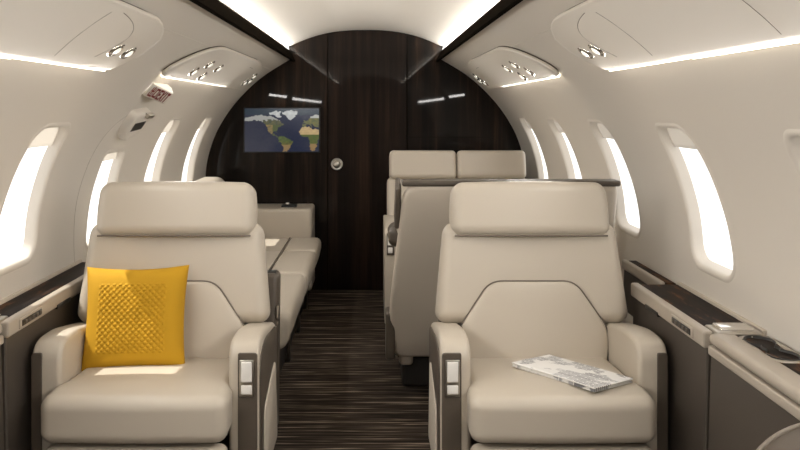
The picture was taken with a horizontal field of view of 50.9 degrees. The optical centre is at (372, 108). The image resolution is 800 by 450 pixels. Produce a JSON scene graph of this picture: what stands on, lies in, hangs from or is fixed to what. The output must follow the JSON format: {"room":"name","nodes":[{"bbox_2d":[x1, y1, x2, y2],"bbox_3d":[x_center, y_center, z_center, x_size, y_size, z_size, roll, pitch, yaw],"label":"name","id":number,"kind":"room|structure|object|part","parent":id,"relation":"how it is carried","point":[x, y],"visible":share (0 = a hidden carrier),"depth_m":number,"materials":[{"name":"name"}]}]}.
{"room":"aircraft cabin","nodes":[
{"label":"aircraft cabin","id":0,"kind":"room"},
{"bbox_2d":[0,0,288,299],"bbox_3d":[-0.851,0.445,1.554,0.602,1.590,8.412,0,0,0],"label":"wall","id":1,"kind":"structure","parent":0,"point":[33,95],"depth_m":3.06,"materials":[{"name":"beige plastic"}]},
{"bbox_2d":[0,122,70,275],"bbox_3d":[-1.096,0.281,2.700,0.180,0.475,0.360,0,0,0],"label":"window","id":2,"kind":"structure","parent":1,"relation":"in","point":[54,136],"depth_m":2.83,"materials":[{"name":"beige plastic"}]},
{"bbox_2d":[28,127,58,147],"bbox_3d":[-1.065,0.086,2.700,0.046,0.074,0.269,0,0,0],"label":"shade","id":3,"kind":"object","parent":2,"relation":"attached to","point":[49,137],"depth_m":2.75,"materials":[{"name":"beige"}]},
{"bbox_2d":[0,0,163,70],"bbox_3d":[-0.751,-0.201,0.211,0.214,0.169,5.222,0,0,0],"label":"panel","id":4,"kind":"object","parent":1,"relation":"attached to","point":[100,35],"visible":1,"depth_m":2.12,"materials":[{"name":"beige plastic"}]},
{"bbox_2d":[107,44,124,55],"bbox_3d":[-0.771,-0.178,2.520,0.048,0.040,0.071,0,0,0],"label":"light","id":5,"kind":"object","parent":4,"relation":"attached to","point":[114,50],"depth_m":2.50,"materials":[{"name":"silver metal"}]},
{"bbox_2d":[120,47,136,58],"bbox_3d":[-0.771,-0.178,2.646,0.048,0.040,0.071,0,0,0],"label":"light","id":6,"kind":"object","parent":4,"relation":"attached to","point":[128,51],"depth_m":2.63,"materials":[{"name":"silver metal"}]},
{"bbox_2d":[74,117,124,261],"bbox_3d":[-1.055,0.312,3.296,0.061,0.576,0.234,0,0,45],"label":"trim","id":7,"kind":"structure","parent":1,"relation":"attached to","point":[124,117],"depth_m":3.23,"materials":[{"name":"beige plastic"}]},
{"bbox_2d":[85,147,125,249],"bbox_3d":[-1.132,0.370,3.540,0.112,0.407,0.374,0,0,0],"label":"window","id":8,"kind":"structure","parent":1,"relation":"in","point":[118,155],"depth_m":3.66,"materials":[{"name":"beige plastic"}]},
{"bbox_2d":[103,152,117,160],"bbox_3d":[-1.119,0.197,3.540,0.019,0.040,0.274,0,0,0],"label":"shade","id":9,"kind":"object","parent":8,"relation":"attached to","point":[110,156],"depth_m":3.60,"materials":[{"name":"beige"}]},
{"bbox_2d":[117,107,154,139],"bbox_3d":[-0.995,0.059,3.510,0.122,0.139,0.228,0,0,0],"label":"emergency latch","id":10,"kind":"object","parent":1,"relation":"attached to","point":[136,119],"visible":1,"depth_m":3.44,"materials":[{"name":"beige plastic"}]},
{"bbox_2d":[143,83,172,103],"bbox_3d":[-0.883,-0.064,3.490,0.085,0.085,0.240,0,0,0],"label":"exit sign","id":11,"kind":"object","parent":1,"relation":"attached to","point":[159,92],"visible":1,"depth_m":3.45,"materials":[{"name":"beige plastic"}]},
{"bbox_2d":[143,117,180,180],"bbox_3d":[-1.096,0.281,4.320,0.180,0.475,0.360,0,0,0],"label":"window","id":12,"kind":"structure","parent":1,"relation":"in","point":[172,125],"depth_m":4.46,"materials":[{"name":"beige plastic"}]},
{"bbox_2d":[162,121,173,132],"bbox_3d":[-1.065,0.086,4.320,0.046,0.074,0.268,0,0,0],"label":"shade","id":13,"kind":"object","parent":12,"relation":"attached to","point":[169,128],"depth_m":4.41,"materials":[{"name":"beige plastic"}]},
{"bbox_2d":[181,116,212,180],"bbox_3d":[-1.096,0.281,5.184,0.180,0.475,0.360,0,0,0],"label":"window","id":14,"kind":"structure","parent":1,"relation":"in","point":[205,123],"depth_m":5.33,"materials":[{"name":"beige plastic"}]},
{"bbox_2d":[161,46,261,88],"bbox_3d":[-0.748,-0.203,4.348,0.203,0.162,2.105,0,0,0],"label":"panel","id":15,"kind":"object","parent":1,"relation":"attached to","point":[223,66],"visible":1,"depth_m":3.96,"materials":[{"name":"beige plastic"}]},
{"bbox_2d":[188,67,199,75],"bbox_3d":[-0.786,-0.166,3.684,0.047,0.042,0.071,0,0,0],"label":"light","id":16,"kind":"object","parent":15,"relation":"attached to","point":[194,70],"depth_m":3.67,"materials":[{"name":"silver metal"}]},
{"bbox_2d":[197,72,206,79],"bbox_3d":[-0.799,-0.155,3.924,0.046,0.042,0.071,0,0,0],"label":"light","id":17,"kind":"object","parent":15,"relation":"attached to","point":[202,75],"depth_m":3.90,"materials":[{"name":"silver metal"}]},
{"bbox_2d":[204,61,214,68],"bbox_3d":[-0.740,-0.202,3.804,0.049,0.039,0.071,0,0,0],"label":"light","id":18,"kind":"object","parent":15,"relation":"attached to","point":[209,64],"depth_m":3.78,"materials":[{"name":"silver metal"}]},
{"bbox_2d":[213,65,223,71],"bbox_3d":[-0.747,-0.197,4.056,0.049,0.039,0.071,0,0,0],"label":"light","id":19,"kind":"object","parent":15,"relation":"attached to","point":[219,67],"depth_m":4.03,"materials":[{"name":"silver metal"}]},
{"bbox_2d":[189,0,294,61],"bbox_3d":[-0.555,-0.361,1.579,0.048,0.079,8.359,0,0,0],"label":"trim","id":20,"kind":"structure","parent":1,"relation":"attached to","point":[217,8],"depth_m":3.48,"materials":[{"name":"black"}]},
{"bbox_2d":[273,290,430,449],"bbox_3d":[-0.050,1.255,1.580,1.980,0.030,8.360,0,0,0],"label":"floor","id":21,"kind":"structure","parent":0,"point":[339,389],"depth_m":3.75,"materials":[{"name":"wood"}]},
{"bbox_2d":[0,325,3,449],"bbox_3d":[-1.089,0.904,1.260,0.161,0.632,2.121,0,0,0],"label":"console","id":22,"kind":"object","parent":21,"relation":"on","point":[1,336],"visible":1,"depth_m":2.31,"materials":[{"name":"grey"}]},
{"bbox_2d":[0,259,85,449],"bbox_3d":[-1.080,0.902,2.813,0.146,0.636,0.971,0,0,0],"label":"console","id":23,"kind":"object","parent":21,"relation":"on","point":[51,302],"visible":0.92,"depth_m":2.50,"materials":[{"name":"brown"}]},
{"bbox_3d":[-1.091,0.611,2.372,0.089,0.035,0.087,0,0,0],"label":"hinge plate","id":24,"kind":"part","parent":23,"relation":"part of","materials":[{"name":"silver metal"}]},
{"bbox_3d":[-1.019,0.618,2.495,0.014,0.030,0.170,0,0,0],"label":"button panel","id":25,"kind":"part","parent":23,"relation":"part of","materials":[{"name":"beige plastic"}]},
{"bbox_3d":[-1.147,0.615,2.820,0.012,0.050,0.958,0,0,0],"label":"wall trim","id":26,"kind":"part","parent":23,"relation":"part of","materials":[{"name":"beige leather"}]},
{"bbox_2d":[31,181,280,449],"bbox_3d":[-0.668,0.744,2.683,0.682,0.993,0.723,0,0,0],"label":"seat","id":27,"kind":"object","parent":21,"relation":"on","point":[225,393],"visible":0.9,"depth_m":2.63,"materials":[{"name":"beige leather"}]},
{"bbox_3d":[-0.986,0.925,2.463,0.031,0.420,0.008,0,0,0],"label":"panel","id":28,"kind":"part","parent":27,"relation":"part of","materials":[{"name":"brown"}]},
{"bbox_3d":[-0.960,0.911,2.693,0.090,0.457,0.460,0,0,0],"label":"armrest","id":29,"kind":"part","parent":27,"relation":"part of","materials":[{"name":"beige leather"}]},
{"bbox_2d":[82,265,188,370],"bbox_3d":[-0.760,0.670,2.689,0.337,0.326,0.165,0,0,-1],"label":"throw pillow","id":30,"kind":"object","parent":27,"relation":"on","point":[135,317],"visible":0.95,"depth_m":2.64,"materials":[{"name":"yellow fabric"}]},
{"bbox_2d":[41,358,231,443],"bbox_3d":[-0.670,0.872,2.556,0.525,0.157,0.468,0,0,0],"label":"seat cushion","id":31,"kind":"object","parent":27,"relation":"on","point":[190,402],"depth_m":2.34,"materials":[{"name":"beige leather"}]},
{"bbox_3d":[-0.670,0.557,2.871,0.646,0.340,0.160,0,0,0],"label":"backrest","id":32,"kind":"part","parent":27,"relation":"part of","materials":[{"name":"beige leather"}]},
{"bbox_2d":[184,282,246,357],"bbox_3d":[-0.670,0.723,2.817,0.498,0.295,0.148,0,0,0],"label":"lumbar cushion","id":33,"kind":"object","parent":27,"relation":"on","point":[214,312],"depth_m":2.78,"materials":[{"name":"beige leather"}]},
{"bbox_3d":[-0.370,0.788,2.458,0.043,0.108,0.007,0,0,0],"label":"control panel","id":34,"kind":"part","parent":27,"relation":"part of","materials":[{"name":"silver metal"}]},
{"bbox_3d":[-0.367,0.925,2.463,0.057,0.420,0.008,0,0,0],"label":"panel","id":35,"kind":"part","parent":27,"relation":"part of","materials":[{"name":"brown"}]},
{"bbox_3d":[-0.380,0.911,2.693,0.090,0.457,0.460,0,0,0],"label":"armrest","id":36,"kind":"part","parent":27,"relation":"part of","materials":[{"name":"beige leather"}]},
{"bbox_3d":[-0.335,0.923,2.693,0.008,0.424,0.430,0,0,0],"label":"panel","id":37,"kind":"part","parent":27,"relation":"part of","materials":[{"name":"brown leather"}]},
{"bbox_3d":[-0.670,0.850,2.965,0.675,0.540,0.160,0,0,0],"label":"shell frame","id":38,"kind":"part","parent":27,"relation":"part of","materials":[{"name":"brown"}]},
{"bbox_2d":[196,177,320,375],"bbox_3d":[-0.713,0.835,4.556,0.765,0.810,2.349,0,0,0],"label":"divan","id":39,"kind":"object","parent":21,"relation":"on","point":[293,249],"visible":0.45,"depth_m":4.90,"materials":[{"name":"beige leather"}]},
{"bbox_3d":[-0.979,0.640,4.390,0.233,0.420,1.980,0,0,0],"label":"backrest","id":40,"kind":"part","parent":39,"relation":"part of","materials":[{"name":"beige leather"}]},
{"bbox_2d":[266,251,280,269],"bbox_3d":[-0.730,0.893,4.535,0.400,0.160,0.668,0,0,0],"label":"seat cushion","id":41,"kind":"object","parent":39,"relation":"on","point":[272,257],"depth_m":4.58,"materials":[{"name":"beige leather"}]},
{"bbox_2d":[265,238,289,253],"bbox_3d":[-0.730,0.893,5.125,0.400,0.160,0.508,0,0,0],"label":"seat cushion","id":42,"kind":"object","parent":39,"relation":"on","point":[271,244],"depth_m":5.07,"materials":[{"name":"beige leather"}]},
{"bbox_3d":[-0.725,0.908,5.565,0.660,0.530,0.330,0,0,0],"label":"arm","id":43,"kind":"part","parent":39,"relation":"part of","materials":[{"name":"beige leather"}]},
{"bbox_3d":[-0.415,1.111,4.120,0.021,0.250,0.021,0,0,0],"label":"leg","id":44,"kind":"part","parent":39,"relation":"part of","materials":[{"name":"black metal"}]},
{"bbox_3d":[-0.550,0.638,5.530,0.100,0.020,0.090,0,0,0],"label":"tray dish","id":45,"kind":"part","parent":39,"relation":"part of","materials":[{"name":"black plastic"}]},
{"bbox_2d":[280,274,305,348],"bbox_3d":[-0.430,0.893,3.790,0.200,0.165,0.818,0,0,0],"label":"seat cushion","id":46,"kind":"object","parent":39,"relation":"on","point":[293,286],"depth_m":3.64,"materials":[{"name":"beige leather"}]},
{"bbox_2d":[272,251,315,296],"bbox_3d":[-0.430,0.893,4.535,0.200,0.165,0.668,0,0,0],"label":"seat cushion","id":47,"kind":"object","parent":39,"relation":"on","point":[287,262],"depth_m":4.47,"materials":[{"name":"beige leather"}]},
{"bbox_3d":[-0.415,1.111,4.660,0.021,0.250,0.021,0,0,0],"label":"leg","id":48,"kind":"part","parent":39,"relation":"part of","materials":[{"name":"black metal"}]},
{"bbox_2d":[283,238,320,268],"bbox_3d":[-0.430,0.893,5.125,0.200,0.165,0.508,0,0,0],"label":"seat cushion","id":49,"kind":"object","parent":39,"relation":"on","point":[313,245],"depth_m":5.05,"materials":[{"name":"beige leather"}]},
{"bbox_3d":[-0.415,1.111,5.200,0.021,0.250,0.021,0,0,0],"label":"leg","id":50,"kind":"part","parent":39,"relation":"part of","materials":[{"name":"black metal"}]},
{"bbox_2d":[383,150,525,318],"bbox_3d":[0.506,0.747,4.838,0.888,0.986,0.817,0,0,0],"label":"seat","id":51,"kind":"object","parent":21,"relation":"on","point":[403,164],"visible":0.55,"depth_m":5.11,"materials":[{"name":"beige leather"}]},
{"bbox_3d":[0.095,0.883,4.770,0.065,0.514,0.660,0,0,0],"label":"armrest","id":52,"kind":"part","parent":51,"relation":"part of","materials":[{"name":"beige leather"}]},
{"bbox_3d":[0.093,0.715,4.437,0.040,0.115,0.008,0,0,0],"label":"control panel","id":53,"kind":"part","parent":51,"relation":"part of","materials":[{"name":"brown"}]},
{"bbox_3d":[0.515,0.651,5.129,0.860,0.463,0.215,0,0,0],"label":"backrest","id":54,"kind":"part","parent":51,"relation":"part of","materials":[{"name":"beige leather"}]},
{"bbox_2d":[385,178,620,385],"bbox_3d":[0.525,0.764,3.765,0.943,0.952,0.789,0,0,0],"label":"seat","id":55,"kind":"object","parent":21,"relation":"on","point":[421,215],"visible":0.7,"depth_m":3.47,"materials":[{"name":"beige leather"}]},
{"bbox_3d":[0.145,0.891,3.857,0.060,0.458,0.502,0,0,0],"label":"armrest","id":56,"kind":"part","parent":55,"relation":"part of","materials":[{"name":"beige leather"}]},
{"bbox_2d":[428,181,667,449],"bbox_3d":[0.531,0.744,2.683,0.682,0.993,0.723,0,0,0],"label":"seat","id":57,"kind":"object","parent":21,"relation":"on","point":[528,269],"visible":0.97,"depth_m":2.77,"materials":[{"name":"beige leather"}]},
{"bbox_3d":[0.198,0.923,2.693,0.008,0.424,0.430,0,0,0],"label":"panel","id":58,"kind":"part","parent":57,"relation":"part of","materials":[{"name":"brown leather"}]},
{"bbox_3d":[0.243,0.911,2.693,0.090,0.457,0.460,0,0,0],"label":"armrest","id":59,"kind":"part","parent":57,"relation":"part of","materials":[{"name":"beige leather"}]},
{"bbox_3d":[0.231,0.925,2.463,0.057,0.420,0.008,0,0,0],"label":"panel","id":60,"kind":"part","parent":57,"relation":"part of","materials":[{"name":"brown wood"}]},
{"bbox_3d":[0.233,0.788,2.458,0.043,0.108,0.007,0,0,0],"label":"control panel","id":61,"kind":"part","parent":57,"relation":"part of","materials":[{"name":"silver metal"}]},
{"bbox_3d":[0.533,0.557,2.871,0.646,0.340,0.160,0,0,0],"label":"backrest","id":62,"kind":"part","parent":57,"relation":"part of","materials":[{"name":"beige leather"}]},
{"bbox_2d":[459,282,607,359],"bbox_3d":[0.533,0.723,2.817,0.498,0.295,0.148,0,0,0],"label":"lumbar cushion","id":63,"kind":"object","parent":57,"relation":"on","point":[499,320],"depth_m":2.78,"materials":[{"name":"beige leather"}]},
{"bbox_2d":[467,358,655,443],"bbox_3d":[0.533,0.872,2.556,0.525,0.157,0.468,0,0,0],"label":"seat cushion","id":64,"kind":"object","parent":57,"relation":"on","point":[507,404],"depth_m":2.33,"materials":[{"name":"beige leather"}]},
{"bbox_2d":[512,354,632,391],"bbox_3d":[0.593,0.790,2.521,0.177,0.025,0.321,0,0,-37],"label":"newspaper","id":65,"kind":"object","parent":57,"relation":"on","point":[584,376],"visible":1,"depth_m":2.49,"materials":[{"name":"white paper"}]},
{"bbox_3d":[0.823,0.911,2.693,0.090,0.457,0.460,0,0,0],"label":"armrest","id":66,"kind":"part","parent":57,"relation":"part of","materials":[{"name":"beige leather"}]},
{"bbox_3d":[0.849,0.925,2.463,0.031,0.420,0.008,0,0,0],"label":"panel","id":67,"kind":"part","parent":57,"relation":"part of","materials":[{"name":"brown"}]},
{"bbox_2d":[631,281,766,449],"bbox_3d":[0.963,0.902,2.554,0.180,0.636,0.651,0,0,0],"label":"console","id":68,"kind":"object","parent":21,"relation":"on","point":[684,318],"visible":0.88,"depth_m":2.42,"materials":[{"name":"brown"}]},
{"bbox_3d":[0.885,0.618,2.395,0.014,0.030,0.170,0,0,0],"label":"button panel","id":69,"kind":"part","parent":68,"relation":"part of","materials":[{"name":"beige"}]},
{"bbox_3d":[1.047,0.615,2.560,0.012,0.050,0.638,0,0,0],"label":"wall trim","id":70,"kind":"part","parent":68,"relation":"part of","materials":[{"name":"beige leather"}]},
{"bbox_3d":[0.974,0.611,2.272,0.123,0.035,0.087,0,0,0],"label":"hinge plate","id":71,"kind":"part","parent":68,"relation":"part of","materials":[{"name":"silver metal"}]},
{"bbox_2d":[708,333,799,449],"bbox_3d":[0.959,0.904,1.210,0.169,0.632,2.021,0,0,0],"label":"console","id":72,"kind":"object","parent":21,"relation":"on","point":[755,380],"visible":1,"depth_m":2.02,"materials":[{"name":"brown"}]},
{"bbox_2d":[756,423,799,449],"bbox_3d":[0.791,0.920,1.385,0.161,0.640,0.490,0,0,0],"label":"seat","id":73,"kind":"object","parent":21,"relation":"on","point":[788,438],"visible":1,"depth_m":1.61,"materials":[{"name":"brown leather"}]},
{"bbox_2d":[163,0,549,69],"bbox_3d":[-0.050,-0.404,1.580,1.280,0.277,8.360,0,0,0],"label":"ceiling","id":74,"kind":"structure","parent":0,"point":[288,22],"depth_m":4.50,"materials":[{"name":"beige"}]},
{"bbox_2d":[205,30,525,289],"bbox_3d":[-0.050,0.339,5.785,2.269,1.802,0.050,0,0,0],"label":"wall","id":75,"kind":"structure","parent":0,"point":[448,110],"depth_m":5.76,"materials":[{"name":"brown wood"}]},
{"bbox_2d":[244,107,319,152],"bbox_3d":[-0.624,0.144,5.751,0.524,0.312,0.014,0,0,0],"label":"wall screen","id":76,"kind":"object","parent":75,"relation":"attached to","point":[266,129],"visible":1,"depth_m":5.75,"materials":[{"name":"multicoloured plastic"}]},
{"bbox_2d":[327,33,327,289],"bbox_3d":[-0.312,0.360,5.758,0.006,1.760,0.003,0,0,0],"label":"trim","id":77,"kind":"structure","parent":75,"relation":"attached to","point":[327,33],"depth_m":5.76,"materials":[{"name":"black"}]},
{"bbox_2d":[328,31,406,288],"bbox_3d":[-0.038,0.349,5.740,0.538,1.771,0.040,0,0,0],"label":"door","id":78,"kind":"structure","parent":75,"relation":"in","point":[367,70],"depth_m":5.75,"materials":[{"name":"brown wood"}]},
{"bbox_3d":[-0.247,0.377,5.734,0.082,0.082,0.028,0,0,0],"label":"handle","id":79,"kind":"part","parent":78,"relation":"part of","materials":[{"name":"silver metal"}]},
{"bbox_2d":[407,34,407,149],"bbox_3d":[0.236,0.363,5.758,0.006,1.755,0.003,0,0,0],"label":"trim","id":80,"kind":"structure","parent":75,"relation":"attached to","point":[407,34],"depth_m":5.76,"materials":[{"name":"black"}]},
{"bbox_2d":[441,0,799,353],"bbox_3d":[0.751,0.445,1.536,0.602,1.590,8.448,0,0,0],"label":"wall","id":81,"kind":"structure","parent":0,"point":[737,108],"depth_m":2.42,"materials":[{"name":"beige plastic"}]},
{"bbox_2d":[436,0,522,61],"bbox_3d":[0.455,-0.361,1.579,0.048,0.079,8.359,0,0,0],"label":"trim","id":82,"kind":"structure","parent":81,"relation":"attached to","point":[499,9],"depth_m":3.46,"materials":[{"name":"black"}]},
{"bbox_2d":[467,46,559,88],"bbox_3d":[0.648,-0.203,4.348,0.203,0.162,2.105,0,0,0],"label":"panel","id":83,"kind":"object","parent":81,"relation":"attached to","point":[501,66],"visible":1,"depth_m":3.95,"materials":[{"name":"beige plastic"}]},
{"bbox_2d":[502,65,511,71],"bbox_3d":[0.647,-0.197,4.056,0.049,0.039,0.071,0,0,0],"label":"light","id":84,"kind":"object","parent":83,"relation":"attached to","point":[505,67],"depth_m":4.03,"materials":[{"name":"silver metal"}]},
{"bbox_2d":[509,61,519,68],"bbox_3d":[0.640,-0.202,3.804,0.049,0.039,0.071,0,0,0],"label":"light","id":85,"kind":"object","parent":83,"relation":"attached to","point":[512,63],"depth_m":3.79,"materials":[{"name":"silver metal"}]},
{"bbox_2d":[517,72,527,79],"bbox_3d":[0.699,-0.155,3.924,0.046,0.042,0.071,0,0,0],"label":"light","id":86,"kind":"object","parent":83,"relation":"attached to","point":[520,74],"depth_m":3.90,"materials":[{"name":"silver metal"}]},
{"bbox_2d":[524,67,534,75],"bbox_3d":[0.686,-0.166,3.684,0.047,0.042,0.071,0,0,0],"label":"light","id":87,"kind":"object","parent":83,"relation":"attached to","point":[528,70],"depth_m":3.67,"materials":[{"name":"silver metal"}]},
{"bbox_2d":[518,116,548,178],"bbox_3d":[0.996,0.281,5.160,0.180,0.475,0.360,0,0,0],"label":"window","id":88,"kind":"structure","parent":81,"relation":"in","point":[525,124],"depth_m":5.30,"materials":[{"name":"beige plastic"}]},
{"bbox_2d":[546,117,582,178],"bbox_3d":[0.996,0.281,4.308,0.180,0.475,0.360,0,0,0],"label":"window","id":89,"kind":"structure","parent":81,"relation":"in","point":[557,130],"depth_m":4.45,"materials":[{"name":"beige plastic"}]},
{"bbox_2d":[554,121,563,132],"bbox_3d":[0.965,0.086,4.308,0.046,0.074,0.269,0,0,0],"label":"shade","id":90,"kind":"object","parent":89,"relation":"attached to","point":[557,127],"depth_m":4.40,"materials":[{"name":"beige plastic"}]},
{"bbox_2d":[588,119,641,238],"bbox_3d":[0.996,0.281,3.456,0.180,0.475,0.360,0,0,0],"label":"window","id":91,"kind":"structure","parent":81,"relation":"in","point":[600,132],"depth_m":3.59,"materials":[{"name":"beige plastic"}]},
{"bbox_2d":[597,123,612,138],"bbox_3d":[0.965,0.086,3.456,0.046,0.074,0.269,0,0,0],"label":"shade","id":92,"kind":"object","parent":91,"relation":"attached to","point":[603,132],"depth_m":3.53,"materials":[{"name":"beige"}]},
{"bbox_2d":[622,259,675,315],"bbox_3d":[1.014,0.692,3.110,0.059,0.196,0.440,0,0,0],"label":"ledge","id":93,"kind":"object","parent":81,"relation":"attached to","point":[634,271],"visible":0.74,"depth_m":3.19,"materials":[{"name":"grey"}]},
{"bbox_2d":[551,0,799,70],"bbox_3d":[0.651,-0.201,0.211,0.214,0.169,5.222,0,0,0],"label":"panel","id":94,"kind":"object","parent":81,"relation":"attached to","point":[611,35],"visible":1,"depth_m":1.90,"materials":[{"name":"beige plastic"}]},
{"bbox_2d":[578,47,593,58],"bbox_3d":[0.671,-0.178,2.646,0.048,0.040,0.071,0,0,0],"label":"light","id":95,"kind":"object","parent":94,"relation":"attached to","point":[587,53],"depth_m":2.63,"materials":[{"name":"silver metal"}]},
{"bbox_2d":[588,44,604,55],"bbox_3d":[0.671,-0.178,2.520,0.048,0.040,0.071,0,0,0],"label":"light","id":96,"kind":"object","parent":94,"relation":"attached to","point":[595,48],"depth_m":2.50,"materials":[{"name":"silver metal"}]},
{"bbox_2d":[655,123,735,282],"bbox_3d":[0.996,0.281,2.604,0.180,0.475,0.360,0,0,0],"label":"window","id":97,"kind":"structure","parent":81,"relation":"in","point":[671,136],"depth_m":2.74,"materials":[{"name":"beige plastic"}]},
{"bbox_2d":[667,128,696,148],"bbox_3d":[0.965,0.086,2.604,0.046,0.074,0.269,0,0,0],"label":"shade","id":98,"kind":"object","parent":97,"relation":"attached to","point":[676,138],"depth_m":2.66,"materials":[{"name":"beige plastic"}]},
{"bbox_2d":[783,129,799,177],"bbox_3d":[0.996,0.281,1.752,0.180,0.475,0.360,0,0,0],"label":"window","id":99,"kind":"structure","parent":81,"relation":"in","point":[791,137],"depth_m":1.88,"materials":[{"name":"beige plastic"}]}
]}

